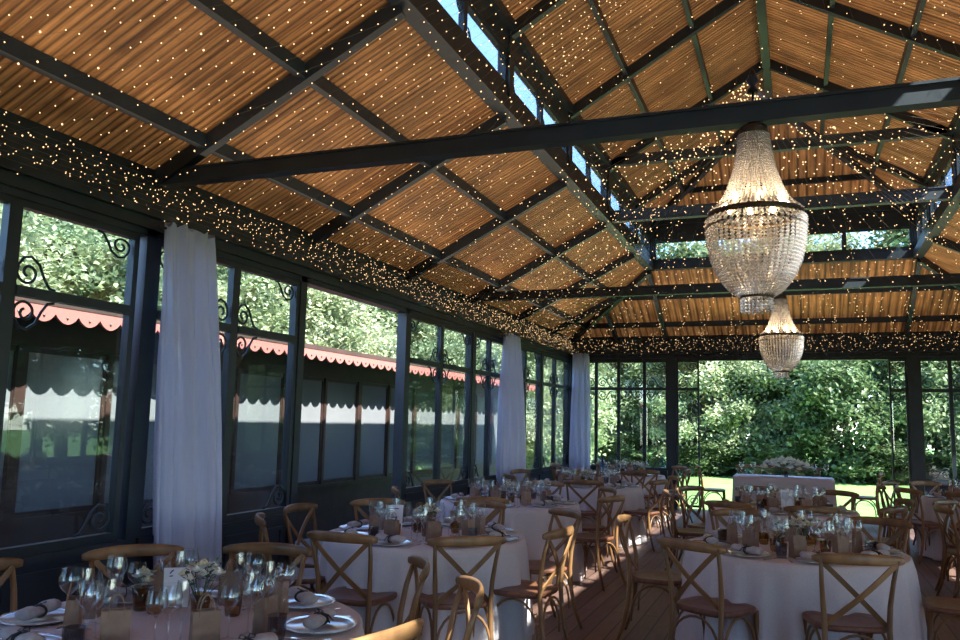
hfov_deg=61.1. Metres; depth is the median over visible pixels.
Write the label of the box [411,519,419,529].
votive
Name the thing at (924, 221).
window
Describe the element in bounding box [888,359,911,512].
window
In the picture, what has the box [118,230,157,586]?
trim
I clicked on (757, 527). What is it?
gift bag
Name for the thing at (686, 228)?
trim
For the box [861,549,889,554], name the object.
rolled napkin
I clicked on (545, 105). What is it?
window
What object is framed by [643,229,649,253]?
window
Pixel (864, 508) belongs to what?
ground
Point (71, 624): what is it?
tumbler
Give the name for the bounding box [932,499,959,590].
chair
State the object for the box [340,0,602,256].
string light
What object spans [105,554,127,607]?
wine glass
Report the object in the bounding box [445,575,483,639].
chair
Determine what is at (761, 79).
string light
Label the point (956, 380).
tree
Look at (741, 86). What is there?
string light
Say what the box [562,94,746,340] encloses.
string light
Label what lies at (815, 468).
chair
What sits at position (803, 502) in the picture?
gift bag
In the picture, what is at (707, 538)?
rolled napkin
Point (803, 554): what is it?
rolled napkin
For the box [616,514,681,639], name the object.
chair
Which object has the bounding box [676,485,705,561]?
chair
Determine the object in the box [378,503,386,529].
gift bag
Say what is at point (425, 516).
gift bag
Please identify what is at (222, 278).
tree
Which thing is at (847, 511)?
charger plate
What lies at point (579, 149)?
window
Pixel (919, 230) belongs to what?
window
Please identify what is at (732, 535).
gift bag
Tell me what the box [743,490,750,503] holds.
gift bag
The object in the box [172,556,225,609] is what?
posy
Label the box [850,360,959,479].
tree
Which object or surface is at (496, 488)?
gift bag
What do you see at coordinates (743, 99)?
string light
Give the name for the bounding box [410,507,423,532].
posy
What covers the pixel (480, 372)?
window
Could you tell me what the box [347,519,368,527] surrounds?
rolled napkin
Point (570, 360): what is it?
trim
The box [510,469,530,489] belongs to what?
chair
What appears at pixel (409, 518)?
rolled napkin
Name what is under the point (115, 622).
gift bag
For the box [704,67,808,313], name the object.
chandelier
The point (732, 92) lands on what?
string light
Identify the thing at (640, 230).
window
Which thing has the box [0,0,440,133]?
string light
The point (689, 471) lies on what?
chair
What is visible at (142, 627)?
tablecloth
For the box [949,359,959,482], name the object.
window
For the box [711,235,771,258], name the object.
window
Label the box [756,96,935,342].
string light
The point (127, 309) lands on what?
window
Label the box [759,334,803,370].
basket
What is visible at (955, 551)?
chair
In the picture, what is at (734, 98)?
string light
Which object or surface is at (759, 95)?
string light
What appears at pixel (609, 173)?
trim
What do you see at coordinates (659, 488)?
tablecloth
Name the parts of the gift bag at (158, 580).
twisted handle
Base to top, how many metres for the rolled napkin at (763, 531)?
0.063 m
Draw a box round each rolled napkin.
[0,626,45,639]
[14,599,61,620]
[104,583,147,597]
[202,579,249,590]
[228,632,277,639]
[289,586,317,603]
[302,606,336,628]
[344,526,357,533]
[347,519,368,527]
[375,533,405,542]
[402,516,412,522]
[442,517,466,522]
[451,493,463,497]
[480,491,488,495]
[487,522,504,529]
[488,529,508,536]
[533,499,552,505]
[551,493,560,498]
[560,497,567,502]
[606,483,620,486]
[702,534,718,543]
[711,529,726,536]
[731,543,762,554]
[735,498,752,501]
[761,528,783,535]
[769,507,787,512]
[800,550,833,558]
[837,505,846,510]
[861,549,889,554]
[868,540,889,550]
[931,492,940,496]
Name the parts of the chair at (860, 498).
seat, leg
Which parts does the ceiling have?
panel, panel, panel, panel, panel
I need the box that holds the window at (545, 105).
[542,97,566,155]
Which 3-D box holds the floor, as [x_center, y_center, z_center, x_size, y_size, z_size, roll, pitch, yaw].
[1.257,2.197,3.840,8.560,0.150,24.550,-2,-8,21]
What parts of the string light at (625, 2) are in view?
string light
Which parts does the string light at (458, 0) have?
string light, string light, string light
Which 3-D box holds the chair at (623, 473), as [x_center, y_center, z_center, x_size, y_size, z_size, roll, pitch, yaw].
[2.193,2.744,12.247,0.530,0.904,0.517,8,-10,-44]
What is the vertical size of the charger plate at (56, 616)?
0.018 m
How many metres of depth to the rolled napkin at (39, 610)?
3.33 m
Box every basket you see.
[704,206,808,297]
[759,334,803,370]
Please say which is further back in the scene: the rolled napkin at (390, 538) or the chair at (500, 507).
the chair at (500, 507)
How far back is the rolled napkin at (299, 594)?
3.69 m
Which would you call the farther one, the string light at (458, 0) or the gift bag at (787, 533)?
the gift bag at (787, 533)
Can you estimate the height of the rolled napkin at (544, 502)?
0.063 m
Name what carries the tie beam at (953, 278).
attached to the ceiling
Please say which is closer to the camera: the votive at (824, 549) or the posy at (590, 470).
the votive at (824, 549)
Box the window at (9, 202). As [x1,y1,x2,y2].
[0,192,17,378]
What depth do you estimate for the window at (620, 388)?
16.31 m
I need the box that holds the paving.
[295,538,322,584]
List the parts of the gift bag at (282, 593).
twisted handle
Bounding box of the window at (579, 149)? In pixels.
[572,145,589,182]
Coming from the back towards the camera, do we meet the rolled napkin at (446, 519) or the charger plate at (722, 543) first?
the rolled napkin at (446, 519)
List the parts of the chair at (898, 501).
seat, leg, rail, leg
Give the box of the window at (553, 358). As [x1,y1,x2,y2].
[542,354,555,470]
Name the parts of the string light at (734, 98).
string light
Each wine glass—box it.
[57,566,82,628]
[75,579,101,639]
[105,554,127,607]
[157,584,182,639]
[242,575,265,639]
[244,551,263,605]
[275,561,296,618]
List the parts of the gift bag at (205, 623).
twisted handle, twisted handle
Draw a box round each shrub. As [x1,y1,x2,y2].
[592,425,665,467]
[660,426,757,476]
[740,429,841,477]
[831,430,940,485]
[925,437,959,479]
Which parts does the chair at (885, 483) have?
rail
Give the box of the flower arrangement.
[755,455,817,474]
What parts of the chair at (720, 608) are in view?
leg, rail, seat, leg, leg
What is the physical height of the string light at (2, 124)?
0.157 m
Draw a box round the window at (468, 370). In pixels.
[438,324,472,487]
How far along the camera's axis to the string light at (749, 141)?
8.71 m
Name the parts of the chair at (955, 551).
leg, rail, seat, leg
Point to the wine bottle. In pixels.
(602, 465)
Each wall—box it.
[0,467,568,614]
[590,467,959,494]
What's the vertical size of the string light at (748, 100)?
0.433 m
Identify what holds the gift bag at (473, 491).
on the tablecloth at (533, 522)
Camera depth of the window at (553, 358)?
15.55 m
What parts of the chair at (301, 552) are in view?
leg, rail, leg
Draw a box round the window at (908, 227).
[844,226,911,251]
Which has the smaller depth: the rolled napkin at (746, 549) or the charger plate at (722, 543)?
the rolled napkin at (746, 549)
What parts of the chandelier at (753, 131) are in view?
lamp bulb, lamp bulb, hook rod, crown, lamp bulb, lamp bulb, lamp bulb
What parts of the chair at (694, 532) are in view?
rail, leg, leg, seat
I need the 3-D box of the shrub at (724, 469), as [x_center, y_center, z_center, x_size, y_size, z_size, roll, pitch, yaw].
[8.289,4.797,29.261,3.937,1.938,3.278,6,-9,-36]
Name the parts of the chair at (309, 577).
rail, leg, leg, seat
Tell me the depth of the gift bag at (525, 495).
8.46 m
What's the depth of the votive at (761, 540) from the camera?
6.02 m
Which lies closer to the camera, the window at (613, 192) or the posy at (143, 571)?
the posy at (143, 571)
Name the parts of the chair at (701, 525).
leg, rail, seat, leg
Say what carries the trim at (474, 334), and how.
attached to the wall at (37, 579)
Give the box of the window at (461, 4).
[434,0,465,35]
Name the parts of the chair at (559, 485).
rail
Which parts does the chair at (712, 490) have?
leg, seat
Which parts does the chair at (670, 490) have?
rail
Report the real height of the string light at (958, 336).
0.154 m
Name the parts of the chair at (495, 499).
rail, leg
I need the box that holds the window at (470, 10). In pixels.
[465,0,506,85]
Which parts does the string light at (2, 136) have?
string light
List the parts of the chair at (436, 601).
leg, leg, seat, rail, leg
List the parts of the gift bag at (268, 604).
twisted handle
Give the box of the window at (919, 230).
[916,208,922,240]
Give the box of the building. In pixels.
[0,296,534,547]
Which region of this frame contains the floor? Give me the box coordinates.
[301,509,959,639]
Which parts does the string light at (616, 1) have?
string light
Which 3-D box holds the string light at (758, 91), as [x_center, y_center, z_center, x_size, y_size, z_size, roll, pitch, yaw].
[4.138,-0.983,5.749,5.643,0.323,0.153,4,-8,-24]
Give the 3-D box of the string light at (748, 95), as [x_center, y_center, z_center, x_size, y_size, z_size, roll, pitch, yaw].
[1.652,-0.432,10.527,0.118,0.355,11.878,1,-7,1]
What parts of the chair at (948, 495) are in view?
leg, rail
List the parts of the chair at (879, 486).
rail, leg, leg, seat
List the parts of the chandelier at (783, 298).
crown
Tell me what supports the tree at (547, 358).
on the ground
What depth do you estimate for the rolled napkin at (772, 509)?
8.15 m
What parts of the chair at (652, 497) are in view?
rail, leg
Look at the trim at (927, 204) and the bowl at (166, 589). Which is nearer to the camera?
the bowl at (166, 589)
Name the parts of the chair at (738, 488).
rail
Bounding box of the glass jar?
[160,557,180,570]
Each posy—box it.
[127,565,156,611]
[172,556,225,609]
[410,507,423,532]
[414,502,440,536]
[498,483,507,495]
[504,481,519,502]
[582,468,598,485]
[630,461,641,469]
[767,490,777,497]
[772,519,786,546]
[785,516,819,549]
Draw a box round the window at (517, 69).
[514,62,541,124]
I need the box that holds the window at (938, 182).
[930,176,941,220]
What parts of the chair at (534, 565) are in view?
seat, leg, rail, leg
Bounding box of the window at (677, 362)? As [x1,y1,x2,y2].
[676,361,700,507]
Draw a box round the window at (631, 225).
[623,202,634,235]
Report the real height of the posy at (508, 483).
0.228 m
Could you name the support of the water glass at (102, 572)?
on the tablecloth at (142, 627)
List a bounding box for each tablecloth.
[0,588,364,639]
[315,525,534,639]
[435,495,586,584]
[532,482,647,546]
[580,473,670,522]
[675,534,926,639]
[705,504,865,543]
[732,474,836,505]
[915,496,959,562]
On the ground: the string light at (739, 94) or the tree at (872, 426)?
the tree at (872, 426)
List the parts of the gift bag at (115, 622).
twisted handle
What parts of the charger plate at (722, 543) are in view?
plate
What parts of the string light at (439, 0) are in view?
string light, string light, string light, string light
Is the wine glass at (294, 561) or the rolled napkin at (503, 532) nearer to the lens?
the wine glass at (294, 561)
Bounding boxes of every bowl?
[58,566,82,594]
[75,579,101,611]
[82,572,103,596]
[86,584,108,609]
[105,554,127,580]
[111,559,124,588]
[145,589,168,615]
[157,584,182,614]
[219,585,240,610]
[242,563,260,584]
[243,575,265,604]
[275,561,296,588]
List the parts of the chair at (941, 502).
leg, rail, seat, leg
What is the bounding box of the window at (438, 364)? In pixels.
[404,314,442,493]
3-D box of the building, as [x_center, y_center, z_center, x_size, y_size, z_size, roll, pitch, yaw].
[-4.415,1.323,9.815,3.610,2.940,23.275,-2,-8,21]
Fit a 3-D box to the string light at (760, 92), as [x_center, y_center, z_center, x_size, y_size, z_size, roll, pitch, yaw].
[4.200,-0.942,5.969,5.948,0.304,0.108,5,-8,-27]
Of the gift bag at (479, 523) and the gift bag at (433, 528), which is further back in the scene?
the gift bag at (479, 523)
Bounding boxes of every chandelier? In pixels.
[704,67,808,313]
[759,269,803,377]
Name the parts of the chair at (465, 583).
leg, rail, leg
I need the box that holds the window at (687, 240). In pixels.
[654,238,711,261]
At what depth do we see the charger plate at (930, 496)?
10.63 m
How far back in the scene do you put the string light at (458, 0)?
5.11 m
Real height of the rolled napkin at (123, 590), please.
0.063 m
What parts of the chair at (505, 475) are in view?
rail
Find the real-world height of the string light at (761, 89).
0.321 m
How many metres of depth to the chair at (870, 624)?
4.68 m
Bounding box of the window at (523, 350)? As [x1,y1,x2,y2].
[521,347,525,400]
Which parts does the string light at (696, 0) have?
string light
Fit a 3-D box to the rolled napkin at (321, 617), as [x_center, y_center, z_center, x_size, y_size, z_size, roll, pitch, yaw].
[-0.652,1.223,3.339,0.093,0.063,0.225,0,-7,8]
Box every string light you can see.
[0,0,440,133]
[0,124,570,342]
[0,154,572,353]
[1,0,241,42]
[1,143,567,347]
[2,124,552,338]
[2,136,570,348]
[3,114,568,339]
[6,151,571,349]
[42,0,513,182]
[164,2,524,195]
[276,18,561,233]
[327,5,592,250]
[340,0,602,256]
[363,2,610,269]
[376,90,745,272]
[378,1,616,270]
[387,5,620,277]
[410,92,746,284]
[432,94,743,284]
[443,92,744,289]
[476,97,741,306]
[485,86,744,311]
[507,94,746,320]
[525,100,741,319]
[532,2,627,324]
[534,87,759,330]
[534,99,740,321]
[547,131,723,326]
[549,99,743,332]
[555,97,745,339]
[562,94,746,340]
[567,6,646,333]
[571,340,957,346]
[573,95,748,332]
[574,337,949,345]
[574,342,959,349]
[581,90,748,343]
[583,336,958,343]
[589,3,658,333]
[595,344,955,350]
[598,346,924,355]
[605,98,746,336]
[626,130,731,343]
[656,79,761,338]
[662,0,696,329]
[675,100,748,344]
[701,100,749,338]
[729,141,749,339]
[733,1,740,305]
[740,90,764,342]
[743,86,949,319]
[745,94,956,254]
[747,94,815,340]
[750,1,781,339]
[750,94,902,339]
[754,95,871,336]
[754,95,953,205]
[754,97,841,343]
[756,92,955,177]
[756,93,955,247]
[756,93,956,202]
[756,94,959,299]
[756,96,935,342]
[757,91,953,151]
[757,93,959,224]
[758,94,956,235]
[758,95,958,263]
[759,94,957,216]
[759,95,956,242]
[760,92,943,149]
[761,89,955,167]
[762,94,955,189]
[800,122,957,234]
[823,2,915,336]
[826,127,952,195]
[873,3,951,185]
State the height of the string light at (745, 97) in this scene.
0.368 m
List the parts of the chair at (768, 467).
rail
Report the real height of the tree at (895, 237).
10.587 m
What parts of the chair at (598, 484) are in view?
leg, rail, seat, leg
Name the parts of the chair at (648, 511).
seat, leg, rail, leg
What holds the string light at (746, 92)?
on the string light
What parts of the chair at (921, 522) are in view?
rail, leg, seat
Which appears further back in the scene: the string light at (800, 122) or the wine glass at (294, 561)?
the string light at (800, 122)
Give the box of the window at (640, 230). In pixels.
[638,222,643,246]
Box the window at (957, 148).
[955,140,959,177]
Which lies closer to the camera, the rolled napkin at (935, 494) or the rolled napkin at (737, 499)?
the rolled napkin at (737, 499)
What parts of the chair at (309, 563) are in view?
leg, rail, seat, leg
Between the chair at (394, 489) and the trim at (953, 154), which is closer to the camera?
the chair at (394, 489)
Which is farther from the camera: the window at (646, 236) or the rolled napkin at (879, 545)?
the window at (646, 236)
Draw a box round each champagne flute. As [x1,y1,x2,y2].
[111,559,124,606]
[239,572,256,634]
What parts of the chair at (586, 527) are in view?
seat, leg, rail, leg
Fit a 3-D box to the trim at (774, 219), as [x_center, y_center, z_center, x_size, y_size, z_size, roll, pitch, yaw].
[4.985,-1.369,13.697,0.120,0.780,0.120,-2,-8,21]
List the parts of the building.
frosted pane, post, frosted pane, post, frosted pane, post, frosted pane, post, frosted pane, post, frosted pane, post, frosted pane, post, frosted pane, post, frosted pane, frosted pane, post, frosted pane, post, frosted pane, post, frosted pane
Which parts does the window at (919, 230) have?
glass pane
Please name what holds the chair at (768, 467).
on the floor
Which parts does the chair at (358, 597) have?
leg, rail, seat, leg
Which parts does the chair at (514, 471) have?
rail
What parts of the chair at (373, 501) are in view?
leg, rail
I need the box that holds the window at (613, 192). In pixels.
[611,187,622,210]
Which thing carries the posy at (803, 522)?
on the tablecloth at (781, 590)
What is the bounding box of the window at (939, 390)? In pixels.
[919,359,954,481]
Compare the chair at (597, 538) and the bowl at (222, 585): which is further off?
the chair at (597, 538)
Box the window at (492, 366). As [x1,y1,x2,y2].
[488,338,502,479]
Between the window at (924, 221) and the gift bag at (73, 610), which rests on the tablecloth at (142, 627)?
the gift bag at (73, 610)
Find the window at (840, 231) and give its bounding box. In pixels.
[780,230,843,255]
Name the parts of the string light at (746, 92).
string light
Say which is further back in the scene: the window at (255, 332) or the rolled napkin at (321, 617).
the window at (255, 332)
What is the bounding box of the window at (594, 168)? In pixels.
[590,159,606,202]
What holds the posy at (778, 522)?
on the tablecloth at (781, 590)
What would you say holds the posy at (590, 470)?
on the tablecloth at (634, 496)
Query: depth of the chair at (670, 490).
14.55 m
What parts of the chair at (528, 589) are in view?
seat, leg, rail, leg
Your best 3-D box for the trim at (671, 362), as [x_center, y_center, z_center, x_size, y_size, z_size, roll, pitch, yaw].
[3.777,2.214,15.954,0.200,2.940,0.175,-2,-8,21]
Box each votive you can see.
[146,591,164,614]
[224,593,242,616]
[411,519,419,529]
[451,521,459,533]
[759,532,768,544]
[769,538,780,551]
[807,533,816,545]
[819,540,830,551]
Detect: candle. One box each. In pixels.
[149,602,161,611]
[226,606,238,613]
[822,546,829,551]
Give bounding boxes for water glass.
[82,572,103,624]
[85,584,108,639]
[145,589,168,638]
[219,585,240,639]
[241,563,260,610]
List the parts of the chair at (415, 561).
leg, leg, rail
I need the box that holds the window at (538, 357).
[525,348,540,472]
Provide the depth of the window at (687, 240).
14.23 m
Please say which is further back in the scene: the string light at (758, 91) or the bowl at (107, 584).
the string light at (758, 91)
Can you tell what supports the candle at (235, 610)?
on the votive at (232, 613)
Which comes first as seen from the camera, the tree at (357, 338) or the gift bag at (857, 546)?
the gift bag at (857, 546)
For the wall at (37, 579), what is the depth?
5.50 m
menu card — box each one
[163,567,190,608]
[385,505,403,530]
[780,490,793,508]
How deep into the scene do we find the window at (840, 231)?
13.40 m
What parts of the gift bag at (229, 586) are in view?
twisted handle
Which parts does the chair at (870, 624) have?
leg, leg, seat, rail, leg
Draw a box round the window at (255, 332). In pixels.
[223,263,299,522]
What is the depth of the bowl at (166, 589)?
3.01 m
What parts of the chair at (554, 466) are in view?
rail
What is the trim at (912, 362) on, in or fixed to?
attached to the wall at (944, 487)
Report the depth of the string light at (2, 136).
7.21 m
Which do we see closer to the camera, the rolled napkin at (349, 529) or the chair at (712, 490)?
the rolled napkin at (349, 529)
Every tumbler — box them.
[62,624,85,639]
[267,612,286,639]
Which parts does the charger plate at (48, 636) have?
plate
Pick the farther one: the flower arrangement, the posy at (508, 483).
the flower arrangement
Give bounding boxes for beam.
[0,108,572,360]
[159,77,959,188]
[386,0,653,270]
[470,273,959,301]
[571,331,959,360]
[609,185,953,222]
[612,124,948,166]
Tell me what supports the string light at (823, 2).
hanging from the ceiling
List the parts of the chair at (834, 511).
rail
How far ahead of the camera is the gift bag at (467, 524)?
5.93 m
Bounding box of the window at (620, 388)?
[618,361,644,468]
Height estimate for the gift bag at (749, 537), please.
0.200 m
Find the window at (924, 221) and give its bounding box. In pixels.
[922,202,926,231]
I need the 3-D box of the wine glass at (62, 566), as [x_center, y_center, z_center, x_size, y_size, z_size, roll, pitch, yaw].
[-1.647,1.111,3.259,0.090,0.240,0.089,-2,-8,21]
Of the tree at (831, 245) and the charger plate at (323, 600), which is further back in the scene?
the tree at (831, 245)
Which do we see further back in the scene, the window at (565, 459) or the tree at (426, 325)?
the tree at (426, 325)
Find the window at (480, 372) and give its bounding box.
[473,334,490,481]
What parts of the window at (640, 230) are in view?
glass pane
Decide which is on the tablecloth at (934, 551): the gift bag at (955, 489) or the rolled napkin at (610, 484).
the gift bag at (955, 489)
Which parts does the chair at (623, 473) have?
rail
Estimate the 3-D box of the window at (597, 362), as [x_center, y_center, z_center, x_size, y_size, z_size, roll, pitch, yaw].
[2.579,1.907,16.456,0.460,2.140,0.074,-2,-8,21]
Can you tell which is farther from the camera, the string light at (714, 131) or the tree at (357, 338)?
the tree at (357, 338)
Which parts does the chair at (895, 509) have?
leg, rail, leg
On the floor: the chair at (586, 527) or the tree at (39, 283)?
the chair at (586, 527)
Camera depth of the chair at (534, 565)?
6.50 m
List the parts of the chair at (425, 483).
leg, rail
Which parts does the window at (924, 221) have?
glass pane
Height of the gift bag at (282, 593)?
0.200 m
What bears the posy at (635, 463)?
on the tablecloth at (659, 488)
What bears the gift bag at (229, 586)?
on the tablecloth at (142, 627)
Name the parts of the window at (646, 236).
glass pane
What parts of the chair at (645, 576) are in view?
rail, leg, leg, seat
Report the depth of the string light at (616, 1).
6.52 m
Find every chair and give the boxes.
[0,558,23,611]
[82,544,184,586]
[223,542,312,588]
[254,512,325,593]
[282,503,319,591]
[306,531,396,634]
[350,498,405,520]
[350,618,424,639]
[391,486,399,498]
[396,555,429,625]
[416,536,505,639]
[421,479,454,520]
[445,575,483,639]
[454,500,506,525]
[456,496,508,525]
[494,525,573,639]
[503,473,516,492]
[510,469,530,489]
[524,480,564,496]
[529,508,582,628]
[550,463,560,479]
[552,465,566,479]
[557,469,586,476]
[563,479,603,532]
[566,495,625,590]
[582,487,617,572]
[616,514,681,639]
[618,463,645,470]
[619,471,646,489]
[622,479,669,550]
[631,470,659,527]
[645,475,678,537]
[657,469,692,524]
[657,537,758,639]
[662,489,707,570]
[668,466,686,516]
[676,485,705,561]
[695,465,725,514]
[705,500,755,533]
[710,508,769,529]
[735,464,761,474]
[735,486,778,497]
[765,465,792,475]
[783,506,841,536]
[794,467,822,476]
[802,553,904,639]
[814,490,858,510]
[848,516,912,553]
[851,472,883,527]
[865,498,921,591]
[876,483,926,557]
[877,506,908,549]
[881,481,917,537]
[894,487,951,563]
[909,481,941,544]
[924,596,959,639]
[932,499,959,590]
[933,504,959,597]
[943,492,959,568]
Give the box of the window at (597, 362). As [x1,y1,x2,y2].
[596,361,618,467]
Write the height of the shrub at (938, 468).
1.959 m
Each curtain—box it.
[153,222,221,587]
[496,333,525,494]
[569,353,591,478]
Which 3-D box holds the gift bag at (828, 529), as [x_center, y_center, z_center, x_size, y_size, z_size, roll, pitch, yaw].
[2.620,1.574,6.036,0.060,0.200,0.100,6,-9,-34]
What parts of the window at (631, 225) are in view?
glass pane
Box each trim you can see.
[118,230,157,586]
[280,276,307,584]
[391,309,410,515]
[462,329,475,493]
[497,30,514,101]
[534,350,543,479]
[561,112,572,168]
[563,358,571,476]
[600,166,610,210]
[635,205,637,244]
[650,227,651,260]
[651,204,919,270]
[652,228,653,262]
[667,358,678,509]
[772,217,779,256]
[906,356,924,512]
[911,106,959,258]
[911,211,914,249]
[913,210,916,245]
[926,183,929,227]
[950,134,956,185]
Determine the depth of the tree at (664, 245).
35.18 m
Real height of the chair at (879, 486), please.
0.904 m
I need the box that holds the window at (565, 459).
[555,357,568,466]
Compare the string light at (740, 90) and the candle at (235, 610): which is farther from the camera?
the string light at (740, 90)
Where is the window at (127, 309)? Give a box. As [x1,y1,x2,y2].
[0,198,139,557]
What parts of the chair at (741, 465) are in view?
rail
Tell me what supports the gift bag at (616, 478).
on the tablecloth at (634, 496)
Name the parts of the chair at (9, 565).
rail, leg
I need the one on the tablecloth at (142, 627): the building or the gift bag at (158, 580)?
the gift bag at (158, 580)
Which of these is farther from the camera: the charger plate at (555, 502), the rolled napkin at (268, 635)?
the charger plate at (555, 502)
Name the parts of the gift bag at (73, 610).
twisted handle, twisted handle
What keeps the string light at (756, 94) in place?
hanging from the tie beam at (953, 278)
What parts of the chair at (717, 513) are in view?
leg, rail, leg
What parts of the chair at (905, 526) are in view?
rail, leg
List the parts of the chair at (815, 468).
rail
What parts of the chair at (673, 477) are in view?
seat, leg, rail, leg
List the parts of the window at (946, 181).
glass pane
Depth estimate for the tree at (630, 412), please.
30.33 m
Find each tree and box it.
[0,203,105,294]
[16,215,225,322]
[22,211,113,297]
[101,253,321,343]
[162,278,332,347]
[241,287,418,358]
[306,305,456,357]
[395,325,533,434]
[410,330,534,434]
[481,340,625,468]
[526,357,627,465]
[526,358,621,455]
[562,363,683,466]
[621,243,706,459]
[625,361,777,477]
[657,238,769,427]
[704,360,854,474]
[719,232,872,460]
[746,360,959,483]
[850,229,959,406]
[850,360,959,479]
[935,361,959,440]
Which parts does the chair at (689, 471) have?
leg, rail, leg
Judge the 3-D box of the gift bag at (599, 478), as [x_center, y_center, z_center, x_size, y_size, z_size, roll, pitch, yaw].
[1.647,2.195,11.161,0.100,0.200,0.060,5,-8,-24]
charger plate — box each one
[0,607,64,625]
[0,633,67,639]
[104,594,146,603]
[192,586,257,598]
[280,637,330,639]
[282,615,356,633]
[288,594,334,608]
[339,524,368,530]
[374,540,411,545]
[402,522,411,525]
[480,535,518,541]
[485,527,514,532]
[528,504,557,507]
[553,501,577,504]
[572,486,591,487]
[621,484,639,486]
[693,540,731,546]
[704,533,741,539]
[726,549,770,557]
[761,535,783,538]
[766,511,796,515]
[793,556,832,564]
[810,513,841,515]
[814,537,851,543]
[842,510,857,512]
[863,546,902,553]
[923,495,945,497]
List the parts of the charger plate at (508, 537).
plate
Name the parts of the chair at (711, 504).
leg, rail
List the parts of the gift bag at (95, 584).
twisted handle, twisted handle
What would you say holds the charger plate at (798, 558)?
on the tablecloth at (781, 590)
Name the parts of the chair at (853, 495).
rail, leg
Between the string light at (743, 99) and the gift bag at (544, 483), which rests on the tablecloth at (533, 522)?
the gift bag at (544, 483)
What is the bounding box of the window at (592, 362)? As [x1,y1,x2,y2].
[589,361,595,466]
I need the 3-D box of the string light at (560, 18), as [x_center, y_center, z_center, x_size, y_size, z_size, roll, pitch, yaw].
[-0.171,-1.819,6.029,4.273,1.861,0.065,-5,-9,40]
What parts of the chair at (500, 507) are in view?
rail, leg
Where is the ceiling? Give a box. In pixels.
[0,0,959,343]
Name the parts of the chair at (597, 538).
leg, seat, leg, rail, leg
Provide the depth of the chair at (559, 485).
9.99 m
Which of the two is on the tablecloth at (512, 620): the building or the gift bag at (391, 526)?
the gift bag at (391, 526)
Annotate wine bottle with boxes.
[600,457,604,474]
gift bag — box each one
[61,582,82,638]
[82,568,103,618]
[99,592,131,639]
[147,559,169,604]
[188,593,220,639]
[217,558,242,605]
[252,580,277,633]
[263,567,288,616]
[368,508,377,534]
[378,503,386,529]
[384,511,398,535]
[412,502,426,527]
[425,513,441,541]
[449,503,463,529]
[461,511,474,535]
[470,483,478,495]
[472,507,484,534]
[490,480,499,495]
[490,485,500,497]
[517,481,527,498]
[521,486,530,505]
[540,483,549,500]
[542,485,550,499]
[558,471,564,483]
[596,472,603,486]
[607,463,613,471]
[610,471,616,483]
[614,472,619,483]
[727,517,737,543]
[741,488,746,502]
[742,522,758,546]
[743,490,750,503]
[745,514,760,538]
[756,487,766,504]
[767,492,777,510]
[784,514,797,541]
[789,527,806,557]
[800,494,811,513]
[812,490,820,505]
[821,493,826,506]
[825,518,840,545]
[832,527,849,552]
[851,524,862,553]
[948,483,952,491]
[954,484,959,491]
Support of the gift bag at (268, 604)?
on the tablecloth at (142, 627)
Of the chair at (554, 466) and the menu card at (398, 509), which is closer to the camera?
the menu card at (398, 509)
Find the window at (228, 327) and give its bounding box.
[136,239,237,537]
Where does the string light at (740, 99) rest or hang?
hanging from the tie beam at (953, 278)
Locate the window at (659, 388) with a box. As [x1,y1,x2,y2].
[644,361,667,469]
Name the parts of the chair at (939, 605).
leg, seat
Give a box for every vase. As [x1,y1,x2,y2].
[132,585,152,611]
[412,519,423,532]
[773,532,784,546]
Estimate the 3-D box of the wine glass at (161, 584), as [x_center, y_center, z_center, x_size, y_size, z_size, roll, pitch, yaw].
[-1.134,1.086,2.964,0.090,0.240,0.089,-2,-8,21]
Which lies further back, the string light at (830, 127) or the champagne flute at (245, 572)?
the string light at (830, 127)
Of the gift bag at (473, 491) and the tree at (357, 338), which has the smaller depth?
the gift bag at (473, 491)
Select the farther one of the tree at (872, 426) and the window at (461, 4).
the tree at (872, 426)
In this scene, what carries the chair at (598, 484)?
on the floor
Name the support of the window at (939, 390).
in the wall at (944, 487)
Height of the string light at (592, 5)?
1.861 m
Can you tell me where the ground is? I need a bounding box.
[590,448,933,516]
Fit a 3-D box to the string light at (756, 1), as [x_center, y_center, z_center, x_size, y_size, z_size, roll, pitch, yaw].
[3.616,-1.802,10.157,0.135,2.981,11.700,-2,-8,21]
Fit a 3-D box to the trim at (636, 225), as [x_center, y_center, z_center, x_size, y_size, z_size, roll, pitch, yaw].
[2.481,-1.497,13.114,0.120,0.780,0.120,-2,-8,21]
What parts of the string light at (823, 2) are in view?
string light, string light, string light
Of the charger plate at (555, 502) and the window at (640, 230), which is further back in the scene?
the window at (640, 230)
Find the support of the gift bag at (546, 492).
on the tablecloth at (533, 522)
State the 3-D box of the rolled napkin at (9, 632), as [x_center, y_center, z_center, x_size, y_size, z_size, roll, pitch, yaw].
[-1.668,1.151,2.949,0.225,0.063,0.093,-4,-9,37]
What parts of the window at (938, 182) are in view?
glass pane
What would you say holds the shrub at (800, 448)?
on the ground
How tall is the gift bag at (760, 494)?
0.200 m
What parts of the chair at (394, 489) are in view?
rail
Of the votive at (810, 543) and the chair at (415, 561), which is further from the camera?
the votive at (810, 543)
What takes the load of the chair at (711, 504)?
on the floor
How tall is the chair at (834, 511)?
0.904 m
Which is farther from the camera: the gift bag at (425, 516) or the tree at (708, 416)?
the tree at (708, 416)
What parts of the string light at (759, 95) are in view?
string light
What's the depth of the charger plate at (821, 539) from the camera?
6.27 m
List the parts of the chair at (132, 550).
leg, rail, leg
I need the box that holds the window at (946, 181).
[940,156,951,201]
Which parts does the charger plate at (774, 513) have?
plate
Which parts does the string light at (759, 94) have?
string light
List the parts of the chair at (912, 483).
leg, rail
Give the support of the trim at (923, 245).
attached to the ceiling

